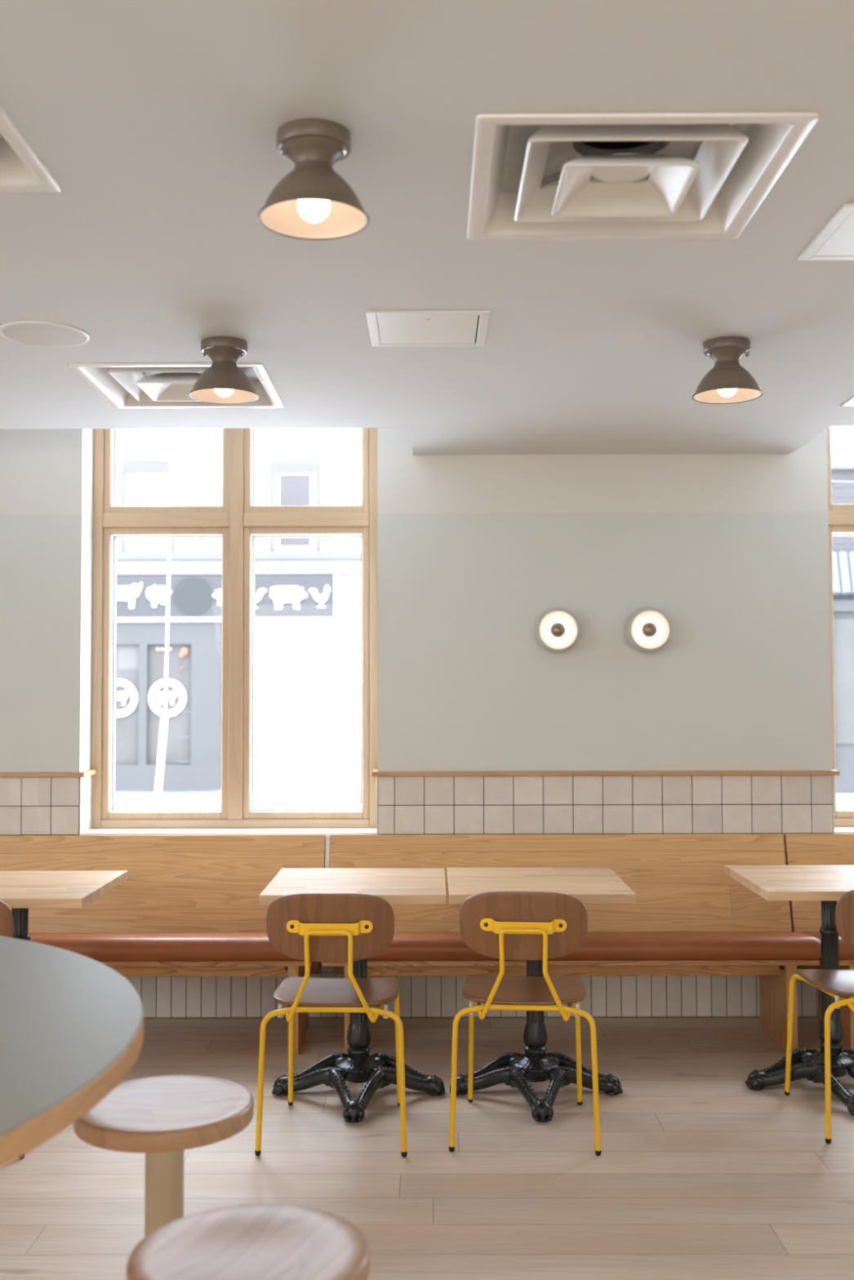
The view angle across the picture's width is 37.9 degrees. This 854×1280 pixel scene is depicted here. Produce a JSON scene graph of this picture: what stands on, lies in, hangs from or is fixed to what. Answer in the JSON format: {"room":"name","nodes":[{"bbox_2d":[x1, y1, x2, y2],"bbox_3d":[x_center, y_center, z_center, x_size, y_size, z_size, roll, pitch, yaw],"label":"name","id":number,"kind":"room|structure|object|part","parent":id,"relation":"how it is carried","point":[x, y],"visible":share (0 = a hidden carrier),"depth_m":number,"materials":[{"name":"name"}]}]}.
{"room":"cafe","nodes":[
{"label":"cafe","id":0,"kind":"room"},
{"bbox_2d":[0,427,834,1017],"bbox_3d":[0.123,0.084,5.559,9.200,3.320,0.363,0,-2,0],"label":"wall","id":1,"kind":"structure","parent":0,"point":[732,549],"depth_m":5.39,"materials":[{"name":"paint"}]},
{"bbox_2d":[0,769,96,777],"bbox_3d":[-2.674,0.587,5.455,2.403,0.020,0.205,0,-2,0],"label":"trim","id":2,"kind":"structure","parent":1,"relation":"attached to","point":[89,772],"depth_m":5.35,"materials":[{"name":"brown wood"}]},
{"bbox_2d":[79,427,377,835],"bbox_3d":[-0.857,-0.261,5.554,1.287,2.227,0.308,0,-2,0],"label":"window","id":3,"kind":"structure","parent":1,"relation":"in","point":[237,521],"depth_m":5.58,"materials":[{"name":"brown wood"}]},
{"bbox_3d":[-1.171,0.148,5.627,0.566,1.309,0.103,0,-2,0],"label":"sash","id":4,"kind":"part","parent":3,"relation":"part of","materials":[{"name":"brown wood"}]},
{"bbox_3d":[-1.174,-0.947,5.669,0.566,0.755,0.103,0,-2,0],"label":"sash","id":5,"kind":"part","parent":3,"relation":"part of","materials":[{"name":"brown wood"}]},
{"bbox_3d":[-0.855,0.842,5.452,1.285,0.016,0.190,0,-2,0],"label":"sill","id":6,"kind":"part","parent":3,"relation":"part of","materials":[{"name":"white paint"}]},
{"bbox_3d":[-0.857,-0.265,5.644,1.197,2.211,0.129,0,-2,0],"label":"frame rail","id":7,"kind":"part","parent":3,"relation":"part of","materials":[{"name":"brown wood"}]},
{"bbox_3d":[-0.543,-0.949,5.667,0.566,0.755,0.103,0,-2,0],"label":"sash","id":8,"kind":"part","parent":3,"relation":"part of","materials":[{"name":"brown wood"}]},
{"bbox_3d":[-0.540,0.147,5.624,0.566,1.309,0.103,0,-2,0],"label":"sash","id":9,"kind":"part","parent":3,"relation":"part of","materials":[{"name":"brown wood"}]},
{"bbox_2d":[533,607,579,653],"bbox_3d":[0.558,-0.041,5.334,0.194,0.194,0.110,0,-2,0],"label":"wall sconce","id":10,"kind":"object","parent":1,"relation":"attached to","point":[557,630],"visible":1,"depth_m":5.32,"materials":[{"name":"white glass"}]},
{"bbox_2d":[371,768,839,776],"bbox_3d":[0.766,0.577,5.441,2.008,0.020,0.205,0,-2,0],"label":"trim","id":11,"kind":"structure","parent":1,"relation":"attached to","point":[375,772],"depth_m":5.34,"materials":[{"name":"brown wood"}]},
{"bbox_2d":[625,607,671,653],"bbox_3d":[0.948,-0.042,5.332,0.194,0.194,0.110,0,-2,0],"label":"wall sconce","id":12,"kind":"object","parent":1,"relation":"attached to","point":[647,629],"visible":1,"depth_m":5.32,"materials":[{"name":"white glass"}]},
{"bbox_2d":[826,426,853,833],"bbox_3d":[2.386,-0.269,5.540,1.287,2.227,0.308,0,-2,0],"label":"window","id":13,"kind":"structure","parent":1,"relation":"in","point":[840,516],"depth_m":5.58,"materials":[{"name":"brown wood"}]},
{"bbox_3d":[2.069,-0.956,5.656,0.566,0.755,0.103,0,-2,0],"label":"sash","id":14,"kind":"part","parent":13,"relation":"part of","materials":[{"name":"brown wood"}]},
{"bbox_3d":[2.072,0.140,5.614,0.566,1.309,0.103,0,-2,0],"label":"sash","id":15,"kind":"part","parent":13,"relation":"part of","materials":[{"name":"brown wood"}]},
{"bbox_3d":[2.389,0.833,5.439,1.285,0.016,0.190,0,-2,0],"label":"sill","id":16,"kind":"part","parent":13,"relation":"part of","materials":[{"name":"white paint"}]},
{"bbox_3d":[2.386,-0.274,5.630,1.197,2.211,0.129,0,-2,0],"label":"frame rail","id":17,"kind":"part","parent":13,"relation":"part of","materials":[{"name":"brown wood"}]},
{"bbox_2d":[0,0,853,454],"bbox_3d":[0.100,-1.389,1.007,9.000,0.826,8.906,0,-2,0],"label":"ceiling","id":18,"kind":"structure","parent":0,"point":[157,122],"depth_m":2.78,"materials":[{"name":"paint"}]},
{"bbox_2d":[0,104,62,192],"bbox_3d":[-1.046,-1.117,2.234,0.610,0.419,0.610,0,-2,0],"label":"ceiling vent","id":19,"kind":"object","parent":18,"relation":"in","point":[22,170],"visible":1,"depth_m":2.47,"materials":[{"name":"metal"}]},
{"bbox_2d":[0,320,89,347],"bbox_3d":[-1.093,-0.871,3.554,0.250,0.007,0.250,0,-2,0],"label":"ceiling speaker","id":20,"kind":"object","parent":18,"relation":"attached to","point":[34,333],"visible":1,"depth_m":3.54,"materials":[{"name":"white paint"}]},
{"bbox_2d":[67,362,284,408],"bbox_3d":[-0.817,-1.042,4.192,0.610,0.419,0.610,0,-2,0],"label":"ceiling vent","id":21,"kind":"object","parent":18,"relation":"in","point":[123,385],"visible":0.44,"depth_m":4.23,"materials":[{"name":"metal"}]},
{"bbox_3d":[-0.817,-0.860,4.185,0.264,0.055,0.264,0,-2,0],"label":"plate","id":22,"kind":"part","parent":21,"relation":"part of","materials":[{"name":"metal"}]},
{"bbox_2d":[188,336,259,404],"bbox_3d":[-0.594,-0.791,3.647,0.204,0.162,0.204,0,-2,0],"label":"ceiling lamp","id":23,"kind":"object","parent":18,"relation":"attached to","point":[223,382],"visible":1,"depth_m":3.60,"materials":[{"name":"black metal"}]},
{"bbox_3d":[-0.594,-0.764,3.646,0.204,0.102,0.204,0,-2,0],"label":"lamp shade","id":24,"kind":"part","parent":23,"relation":"part of","materials":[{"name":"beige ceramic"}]},
{"bbox_3d":[-0.594,-0.742,3.645,0.060,0.062,0.060,0,-2,0],"label":"bulb","id":25,"kind":"part","parent":23,"relation":"part of","materials":[{"name":"white glass"}]},
{"bbox_2d":[257,118,369,239],"bbox_3d":[-0.207,-0.845,2.277,0.204,0.162,0.204,0,-2,0],"label":"ceiling lamp","id":26,"kind":"object","parent":18,"relation":"attached to","point":[313,202],"visible":1,"depth_m":2.25,"materials":[{"name":"grey metal"}]},
{"bbox_3d":[-0.207,-0.817,2.276,0.204,0.102,0.204,0,-2,0],"label":"lamp shade","id":27,"kind":"part","parent":26,"relation":"part of","materials":[{"name":"metal"}]},
{"bbox_3d":[-0.207,-0.795,2.275,0.060,0.062,0.060,0,-2,0],"label":"bulb","id":28,"kind":"part","parent":26,"relation":"part of","materials":[{"name":"white glass"}]},
{"bbox_2d":[365,310,490,346],"bbox_3d":[0.004,-0.876,3.511,0.335,0.006,0.335,0,-2,0],"label":"access panel","id":29,"kind":"object","parent":18,"relation":"attached to","point":[422,328],"visible":1,"depth_m":3.50,"materials":[{"name":"white paint"}]},
{"bbox_3d":[0.002,-0.877,3.511,0.275,0.004,0.278,0,-2,0],"label":"door","id":30,"kind":"part","parent":29,"relation":"part of","materials":[{"name":"white paint"}]},
{"bbox_2d":[466,112,818,240],"bbox_3d":[0.392,-1.109,2.513,0.610,0.419,0.610,0,-2,0],"label":"ceiling vent","id":31,"kind":"object","parent":18,"relation":"in","point":[593,176],"visible":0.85,"depth_m":2.54,"materials":[{"name":"metal"}]},
{"bbox_3d":[0.393,-0.928,2.506,0.264,0.055,0.264,0,-2,0],"label":"plate","id":32,"kind":"part","parent":31,"relation":"part of","materials":[{"name":"metal"}]},
{"bbox_2d":[691,336,763,404],"bbox_3d":[0.882,-0.795,3.661,0.204,0.162,0.204,0,-2,0],"label":"ceiling lamp","id":33,"kind":"object","parent":18,"relation":"attached to","point":[727,382],"visible":1,"depth_m":3.62,"materials":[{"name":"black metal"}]},
{"bbox_3d":[0.882,-0.745,3.659,0.060,0.062,0.060,0,-2,0],"label":"bulb","id":34,"kind":"part","parent":33,"relation":"part of","materials":[{"name":"white glass"}]},
{"bbox_3d":[0.882,-0.767,3.659,0.204,0.102,0.204,0,-2,0],"label":"lamp shade","id":35,"kind":"part","parent":33,"relation":"part of","materials":[{"name":"metal"}]},
{"bbox_2d":[797,203,853,260],"bbox_3d":[1.043,-0.907,2.778,0.335,0.006,0.335,0,-2,0],"label":"access panel","id":36,"kind":"object","parent":18,"relation":"attached to","point":[835,242],"visible":1,"depth_m":2.82,"materials":[{"name":"white paint"}]},
{"bbox_3d":[1.042,-0.908,2.777,0.275,0.004,0.278,0,-2,0],"label":"door","id":37,"kind":"part","parent":36,"relation":"part of","materials":[{"name":"white paint"}]},
{"bbox_2d":[840,395,853,407],"bbox_3d":[1.790,-1.048,4.191,0.610,0.419,0.610,0,-2,0],"label":"ceiling vent","id":38,"kind":"object","parent":18,"relation":"in","point":[849,402],"visible":1,"depth_m":4.44,"materials":[{"name":"metal"}]},
{"bbox_2d":[0,1017,853,1279],"bbox_3d":[0.108,1.503,0.845,9.200,0.120,9.006,0,-2,0],"label":"floor","id":39,"kind":"structure","parent":0,"point":[699,1173],"depth_m":3.66,"materials":[{"name":"brown wood"}]},
{"bbox_2d":[0,900,25,1159],"bbox_3d":[-1.439,1.169,3.949,0.461,0.796,0.543,0,-2,0],"label":"cafe chair","id":40,"kind":"object","parent":39,"relation":"on","point":[6,925],"visible":0.12,"depth_m":3.74,"materials":[{"name":"brown wood"}]},
{"bbox_3d":[-1.441,0.867,3.735,0.388,0.209,0.050,0,-2,0],"label":"backrest","id":41,"kind":"part","parent":40,"relation":"part of","materials":[{"name":"brown wood"}]},
{"bbox_2d":[0,871,128,941],"bbox_3d":[-1.405,1.209,4.280,0.607,0.740,0.623,0,-2,0],"label":"cafe table","id":42,"kind":"object","parent":39,"relation":"on","point":[21,891],"visible":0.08,"depth_m":4.27,"materials":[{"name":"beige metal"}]},
{"bbox_2d":[0,935,143,1168],"bbox_3d":[-1.353,1.025,1.714,1.873,0.910,1.873,0,-2,0],"label":"round table","id":43,"kind":"object","parent":39,"relation":"on","point":[72,1024],"visible":1,"depth_m":1.79,"materials":[{"name":"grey laminate"}]},
{"bbox_2d":[0,835,325,1054],"bbox_3d":[-1.405,1.217,5.042,1.939,0.783,0.594,0,-2,0],"label":"bench","id":44,"kind":"object","parent":39,"relation":"on","point":[187,905],"visible":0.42,"depth_m":5.24,"materials":[{"name":"brown wood"}]},
{"bbox_3d":[-1.405,1.067,5.263,1.939,0.480,0.022,0,-18,0],"label":"backrest","id":45,"kind":"part","parent":44,"relation":"part of","materials":[{"name":"brown wood"}]},
{"bbox_2d":[28,932,303,961],"bbox_3d":[-1.405,1.228,4.985,1.935,0.148,0.482,0,-2,0],"label":"cushion","id":46,"kind":"object","parent":44,"relation":"on","point":[97,946],"depth_m":4.76,"materials":[{"name":"leather"}]},
{"bbox_3d":[-0.515,1.436,4.998,0.040,0.338,0.405,0,-2,0],"label":"leg","id":47,"kind":"part","parent":44,"relation":"part of","materials":[{"name":"brown wood"}]},
{"bbox_2d":[73,1075,253,1237],"bbox_3d":[-0.488,1.181,2.310,0.328,0.640,0.328,0,-2,0],"label":"round stool","id":48,"kind":"object","parent":39,"relation":"on","point":[161,1117],"visible":0.91,"depth_m":2.28,"materials":[{"name":"brown wood"}]},
{"bbox_3d":[-0.489,0.879,2.322,0.328,0.036,0.328,0,-2,0],"label":"seat","id":49,"kind":"part","parent":48,"relation":"part of","materials":[{"name":"brown wood"}]},
{"bbox_3d":[-0.488,1.193,2.310,0.150,0.592,0.150,0,-2,0],"label":"post","id":50,"kind":"part","parent":48,"relation":"part of","materials":[{"name":"beige wood"}]},
{"bbox_2d":[126,1203,369,1279],"bbox_3d":[-0.242,1.157,1.691,0.328,0.640,0.328,-1,-2,20],"label":"round stool","id":51,"kind":"object","parent":39,"relation":"on","point":[262,1241],"visible":1,"depth_m":1.72,"materials":[{"name":"brown wood"}]},
{"bbox_2d":[254,893,407,1156],"bbox_3d":[-0.285,1.166,3.962,0.461,0.796,0.543,0,-2,2],"label":"cafe chair","id":52,"kind":"object","parent":39,"relation":"on","point":[326,927],"visible":1,"depth_m":3.75,"materials":[{"name":"brown wood"}]},
{"bbox_3d":[-0.467,1.335,3.792,0.115,0.425,0.035,0,-2,-16],"label":"leg","id":53,"kind":"part","parent":52,"relation":"part of","materials":[{"name":"yellow metal"}]},
{"bbox_3d":[-0.448,1.351,4.162,0.020,0.420,0.141,0,-2,-14],"label":"leg","id":54,"kind":"part","parent":52,"relation":"part of","materials":[{"name":"yellow metal"}]},
{"bbox_3d":[-0.293,0.864,3.748,0.388,0.209,0.050,0,-2,2],"label":"backrest","id":55,"kind":"part","parent":52,"relation":"part of","materials":[{"name":"brown wood"}]},
{"bbox_3d":[-0.290,1.130,3.803,0.256,0.018,0.017,0,-2,2],"label":"rail","id":56,"kind":"part","parent":52,"relation":"part of","materials":[{"name":"yellow metal"}]},
{"bbox_3d":[-0.287,1.018,3.910,0.331,0.293,0.427,0,-2,2],"label":"frame","id":57,"kind":"part","parent":52,"relation":"part of","materials":[{"name":"yellow metal"}]},
{"bbox_3d":[-0.284,1.126,3.994,0.391,0.026,0.372,0,-2,2],"label":"seat","id":58,"kind":"part","parent":52,"relation":"part of","materials":[{"name":"brown wood"}]},
{"bbox_3d":[-0.113,1.333,3.782,0.115,0.425,0.035,-1,-2,19],"label":"leg","id":59,"kind":"part","parent":52,"relation":"part of","materials":[{"name":"yellow metal"}]},
{"bbox_3d":[-0.109,1.350,4.152,0.020,0.420,0.141,-1,-2,17],"label":"leg","id":60,"kind":"part","parent":52,"relation":"part of","materials":[{"name":"yellow metal"}]},
{"bbox_2d":[259,867,446,1123],"bbox_3d":[-0.238,1.208,4.331,0.607,0.740,0.623,0,-2,0],"label":"cafe table","id":61,"kind":"object","parent":39,"relation":"on","point":[396,886],"visible":0.91,"depth_m":4.29,"materials":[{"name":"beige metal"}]},
{"bbox_3d":[-0.419,1.522,4.331,0.237,0.115,0.211,0,-2,0],"label":"leg","id":62,"kind":"part","parent":61,"relation":"part of","materials":[{"name":"black metal"}]},
{"bbox_3d":[-0.238,1.514,4.149,0.211,0.115,0.237,0,-2,0],"label":"leg","id":63,"kind":"part","parent":61,"relation":"part of","materials":[{"name":"black metal"}]},
{"bbox_3d":[-0.236,1.528,4.511,0.211,0.115,0.237,0,-2,0],"label":"leg","id":64,"kind":"part","parent":61,"relation":"part of","materials":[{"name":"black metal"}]},
{"bbox_3d":[-0.056,1.520,4.329,0.237,0.115,0.211,0,-2,0],"label":"leg","id":65,"kind":"part","parent":61,"relation":"part of","materials":[{"name":"black metal"}]},
{"bbox_2d":[448,891,600,1155],"bbox_3d":[0.310,1.165,3.978,0.461,0.796,0.543,0,-2,5],"label":"cafe chair","id":66,"kind":"object","parent":39,"relation":"on","point":[525,926],"visible":1,"depth_m":3.77,"materials":[{"name":"brown wood"}]},
{"bbox_3d":[0.120,1.334,3.817,0.115,0.425,0.035,0,-2,-13],"label":"leg","id":67,"kind":"part","parent":66,"relation":"part of","materials":[{"name":"yellow metal"}]},
{"bbox_3d":[0.158,1.351,4.186,0.020,0.420,0.141,0,-2,-11],"label":"leg","id":68,"kind":"part","parent":66,"relation":"part of","materials":[{"name":"yellow metal"}]},
{"bbox_3d":[0.297,1.129,3.819,0.256,0.018,0.017,0,-2,5],"label":"rail","id":69,"kind":"part","parent":66,"relation":"part of","materials":[{"name":"yellow metal"}]},
{"bbox_3d":[0.291,0.863,3.764,0.388,0.209,0.050,0,-2,5],"label":"backrest","id":70,"kind":"part","parent":66,"relation":"part of","materials":[{"name":"brown wood"}]},
{"bbox_3d":[0.312,1.125,4.009,0.391,0.026,0.372,0,-2,5],"label":"seat","id":71,"kind":"part","parent":66,"relation":"part of","materials":[{"name":"brown wood"}]},
{"bbox_3d":[0.305,1.017,3.926,0.331,0.293,0.427,0,-2,5],"label":"frame","id":72,"kind":"part","parent":66,"relation":"part of","materials":[{"name":"yellow metal"}]},
{"bbox_3d":[0.496,1.349,4.159,0.020,0.420,0.141,-1,-2,20],"label":"leg","id":73,"kind":"part","parent":66,"relation":"part of","materials":[{"name":"yellow metal"}]},
{"bbox_3d":[0.474,1.332,3.789,0.115,0.425,0.035,-1,-2,22],"label":"leg","id":74,"kind":"part","parent":66,"relation":"part of","materials":[{"name":"yellow metal"}]},
{"bbox_2d":[446,867,635,1122],"bbox_3d":[0.377,1.207,4.333,0.607,0.740,0.623,0,-2,0],"label":"cafe table","id":75,"kind":"object","parent":39,"relation":"on","point":[588,885],"visible":0.88,"depth_m":4.29,"materials":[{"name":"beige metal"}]},
{"bbox_3d":[0.196,1.520,4.334,0.237,0.115,0.211,0,-2,0],"label":"leg","id":76,"kind":"part","parent":75,"relation":"part of","materials":[{"name":"black metal"}]},
{"bbox_3d":[0.379,1.526,4.514,0.211,0.115,0.237,0,-2,0],"label":"leg","id":77,"kind":"part","parent":75,"relation":"part of","materials":[{"name":"black metal"}]},
{"bbox_3d":[0.377,1.513,4.152,0.211,0.115,0.237,0,-2,0],"label":"leg","id":78,"kind":"part","parent":75,"relation":"part of","materials":[{"name":"black metal"}]},
{"bbox_3d":[0.559,1.519,4.332,0.237,0.115,0.211,0,-2,0],"label":"leg","id":79,"kind":"part","parent":75,"relation":"part of","materials":[{"name":"black metal"}]},
{"bbox_2d":[321,834,821,1053],"bbox_3d":[0.544,1.212,5.034,1.954,0.783,0.594,0,-2,0],"label":"bench","id":80,"kind":"object","parent":39,"relation":"on","point":[688,917],"visible":0.52,"depth_m":5.21,"materials":[{"name":"brown wood"}]},
{"bbox_3d":[-0.297,1.435,4.997,0.040,0.338,0.405,0,-2,0],"label":"leg","id":81,"kind":"part","parent":80,"relation":"part of","materials":[{"name":"brown wood"}]},
{"bbox_3d":[0.554,1.062,5.255,1.935,0.480,0.022,0,-18,0],"label":"backrest","id":82,"kind":"part","parent":80,"relation":"part of","materials":[{"name":"brown wood"}]},
{"bbox_2d":[367,931,821,960],"bbox_3d":[0.554,1.223,4.977,1.931,0.148,0.482,0,-2,0],"label":"cushion","id":83,"kind":"object","parent":80,"relation":"on","point":[404,945],"depth_m":4.74,"materials":[{"name":"leather"}]},
{"bbox_3d":[1.405,1.431,4.990,0.040,0.338,0.405,0,-2,0],"label":"leg","id":84,"kind":"part","parent":80,"relation":"part of","materials":[{"name":"brown wood"}]},
{"bbox_2d":[724,865,853,1115],"bbox_3d":[1.422,1.206,4.377,0.607,0.740,0.623,0,-2,0],"label":"cafe table","id":85,"kind":"object","parent":39,"relation":"on","point":[825,884],"visible":0.89,"depth_m":4.35,"materials":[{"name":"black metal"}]},
{"bbox_3d":[1.242,1.519,4.378,0.237,0.115,0.211,0,-2,0],"label":"leg","id":86,"kind":"part","parent":85,"relation":"part of","materials":[{"name":"black metal"}]},
{"bbox_3d":[1.424,1.526,4.558,0.211,0.115,0.237,0,-2,0],"label":"leg","id":87,"kind":"part","parent":85,"relation":"part of","materials":[{"name":"black metal"}]},
{"bbox_3d":[1.422,1.512,4.196,0.211,0.115,0.237,0,-2,0],"label":"leg","id":88,"kind":"part","parent":85,"relation":"part of","materials":[{"name":"black metal"}]},
{"bbox_3d":[1.604,1.518,4.376,0.237,0.115,0.211,0,-2,0],"label":"leg","id":89,"kind":"part","parent":85,"relation":"part of","materials":[{"name":"black metal"}]},
{"bbox_2d":[784,833,853,1049],"bbox_3d":[2.497,1.206,5.026,1.933,0.783,0.594,0,-2,0],"label":"bench","id":90,"kind":"object","parent":39,"relation":"on","point":[801,849],"visible":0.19,"depth_m":5.27,"materials":[{"name":"brown wood"}]},
{"bbox_3d":[2.497,1.057,5.247,1.933,0.480,0.022,0,-18,0],"label":"backrest","id":91,"kind":"part","parent":90,"relation":"part of","materials":[{"name":"brown wood"}]},
{"bbox_2d":[801,931,853,959],"bbox_3d":[2.497,1.218,4.969,1.929,0.148,0.482,0,-2,0],"label":"cushion","id":92,"kind":"object","parent":90,"relation":"on","point":[846,951],"depth_m":4.74,"materials":[{"name":"leather"}]},
{"bbox_3d":[1.649,1.430,4.989,0.040,0.338,0.405,0,-2,0],"label":"leg","id":93,"kind":"part","parent":90,"relation":"part of","materials":[{"name":"brown wood"}]},
{"bbox_2d":[784,889,853,1143],"bbox_3d":[1.447,1.166,4.070,0.461,0.796,0.543,0,-2,-4],"label":"cafe chair","id":94,"kind":"object","parent":39,"relation":"on","point":[833,983],"visible":1,"depth_m":3.92,"materials":[{"name":"yellow metal"}]},
{"bbox_3d":[1.264,1.350,4.253,0.020,0.420,0.141,1,-2,-19],"label":"leg","id":95,"kind":"part","parent":94,"relation":"part of","materials":[{"name":"yellow metal"}]},
{"bbox_3d":[1.445,1.126,4.102,0.391,0.026,0.372,0,-2,-4],"label":"seat","id":96,"kind":"part","parent":94,"relation":"part of","materials":[{"name":"brown wood"}]},
{"bbox_3d":[1.450,1.018,4.018,0.331,0.293,0.427,0,-2,-4],"label":"frame","id":97,"kind":"part","parent":94,"relation":"part of","materials":[{"name":"yellow metal"}]},
{"bbox_3d":[1.282,1.333,3.883,0.115,0.425,0.035,1,-2,-21],"label":"leg","id":98,"kind":"part","parent":94,"relation":"part of","materials":[{"name":"yellow metal"}]},
{"bbox_3d":[1.462,0.864,3.856,0.388,0.209,0.050,0,-2,-4],"label":"backrest","id":99,"kind":"part","parent":94,"relation":"part of","materials":[{"name":"brown wood"}]},
{"label":"outside","id":100,"kind":"structure","parent":0,"visible":0},
{"bbox_2d":[117,446,853,466],"bbox_3d":[0.060,-2.445,16.106,26.001,0.784,0.026,0,-2,0],"label":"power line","id":101,"kind":"object","parent":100,"point":[133,447],"visible":0.3,"depth_m":16.11,"materials":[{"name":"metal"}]},
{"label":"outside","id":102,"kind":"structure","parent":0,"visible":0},
{"bbox_2d":[117,455,853,483],"bbox_3d":[0.061,-2.294,16.100,26.001,1.051,0.026,0,-2,0],"label":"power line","id":103,"kind":"object","parent":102,"point":[127,456],"visible":0.3,"depth_m":16.10,"materials":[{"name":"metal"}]},
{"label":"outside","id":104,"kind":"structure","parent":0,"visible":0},
{"bbox_2d":[115,794,853,808],"bbox_3d":[0.015,1.955,2.426,60.000,0.300,37.000,0,-2,0],"label":"pavement","id":105,"kind":"structure","parent":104,"point":[167,802],"depth_m":18.67,"materials":[{"name":"white concrete"}]},
{"bbox_2d":[153,453,173,804],"bbox_3d":[-3.905,-0.168,18.437,0.254,5.204,0.100,0,-2,0],"label":"pole","id":106,"kind":"object","parent":105,"relation":"on","point":[164,719],"visible":1,"depth_m":18.35,"materials":[{"name":"white metal"}]},
{"bbox_2d":[115,427,361,795],"bbox_3d":[-3.649,-1.844,23.044,13.520,8.900,6.120,0,-2,0],"label":"brick building","id":107,"kind":"structure","parent":105,"relation":"on","point":[318,674],"depth_m":19.99,"materials":[{"name":"brick"}]},
{"bbox_3d":[-5.439,1.035,19.989,1.670,1.920,0.042,0,-2,0],"label":"shop pane","id":108,"kind":"part","parent":107,"relation":"part of","materials":[{"name":"clear glass"}]},
{"bbox_2d":[117,644,138,669],"bbox_3d":[-4.791,0.274,20.008,0.350,0.400,0.035,0,-2,0],"label":"blind","id":109,"kind":"object","parent":107,"relation":"hanging from","point":[127,655],"depth_m":19.99,"materials":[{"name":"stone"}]},
{"bbox_3d":[-4.502,-2.085,20.105,0.710,1.240,0.040,0,-2,0],"label":"sash","id":110,"kind":"part","parent":107,"relation":"part of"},
{"bbox_3d":[-4.120,1.031,19.984,0.707,1.920,0.042,0,-2,0],"label":"shop pane","id":111,"kind":"part","parent":107,"relation":"part of","materials":[{"name":"clear glass"}]},
{"bbox_2d":[176,711,191,763],"bbox_3d":[-3.893,1.555,19.949,0.240,0.830,0.045,0,-2,0],"label":"shelf","id":112,"kind":"object","parent":107,"relation":"attached to","point":[183,717],"depth_m":19.94,"materials":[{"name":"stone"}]},
{"bbox_2d":[116,575,339,622],"bbox_3d":[-4.850,-0.657,19.968,6.877,0.728,0.195,0,-2,0],"label":"shop sign","id":113,"kind":"object","parent":107,"relation":"attached to","point":[281,597],"visible":0.7,"depth_m":19.89,"materials":[{"name":"stone"}]},
{"bbox_3d":[-2.127,-2.092,20.095,0.671,1.240,0.040,0,-2,0],"label":"sash","id":114,"kind":"part","parent":107,"relation":"part of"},
{"bbox_3d":[-2.127,-2.092,20.087,0.500,1.160,0.055,0,-2,0],"label":"pane","id":115,"kind":"part","parent":107,"relation":"part of","materials":[{"name":"glass"}]},
{"bbox_2d":[355,733,361,804],"bbox_3d":[-0.969,1.472,18.361,0.180,1.902,0.180,0,-2,0],"label":"post","id":116,"kind":"object","parent":105,"relation":"on","point":[359,802],"visible":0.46,"depth_m":18.30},
{"bbox_2d":[831,453,853,794],"bbox_3d":[8.645,-0.156,22.885,8.100,5.450,6.402,0,-2,0],"label":"building","id":117,"kind":"structure","parent":105,"relation":"on","point":[842,547],"depth_m":19.93,"materials":[{"name":"brick"}]},
{"bbox_3d":[6.785,0.661,19.951,0.600,2.000,0.040,0,-2,0],"label":"shop pane","id":118,"kind":"part","parent":117,"relation":"part of","materials":[{"name":"clear glass"}]}
]}

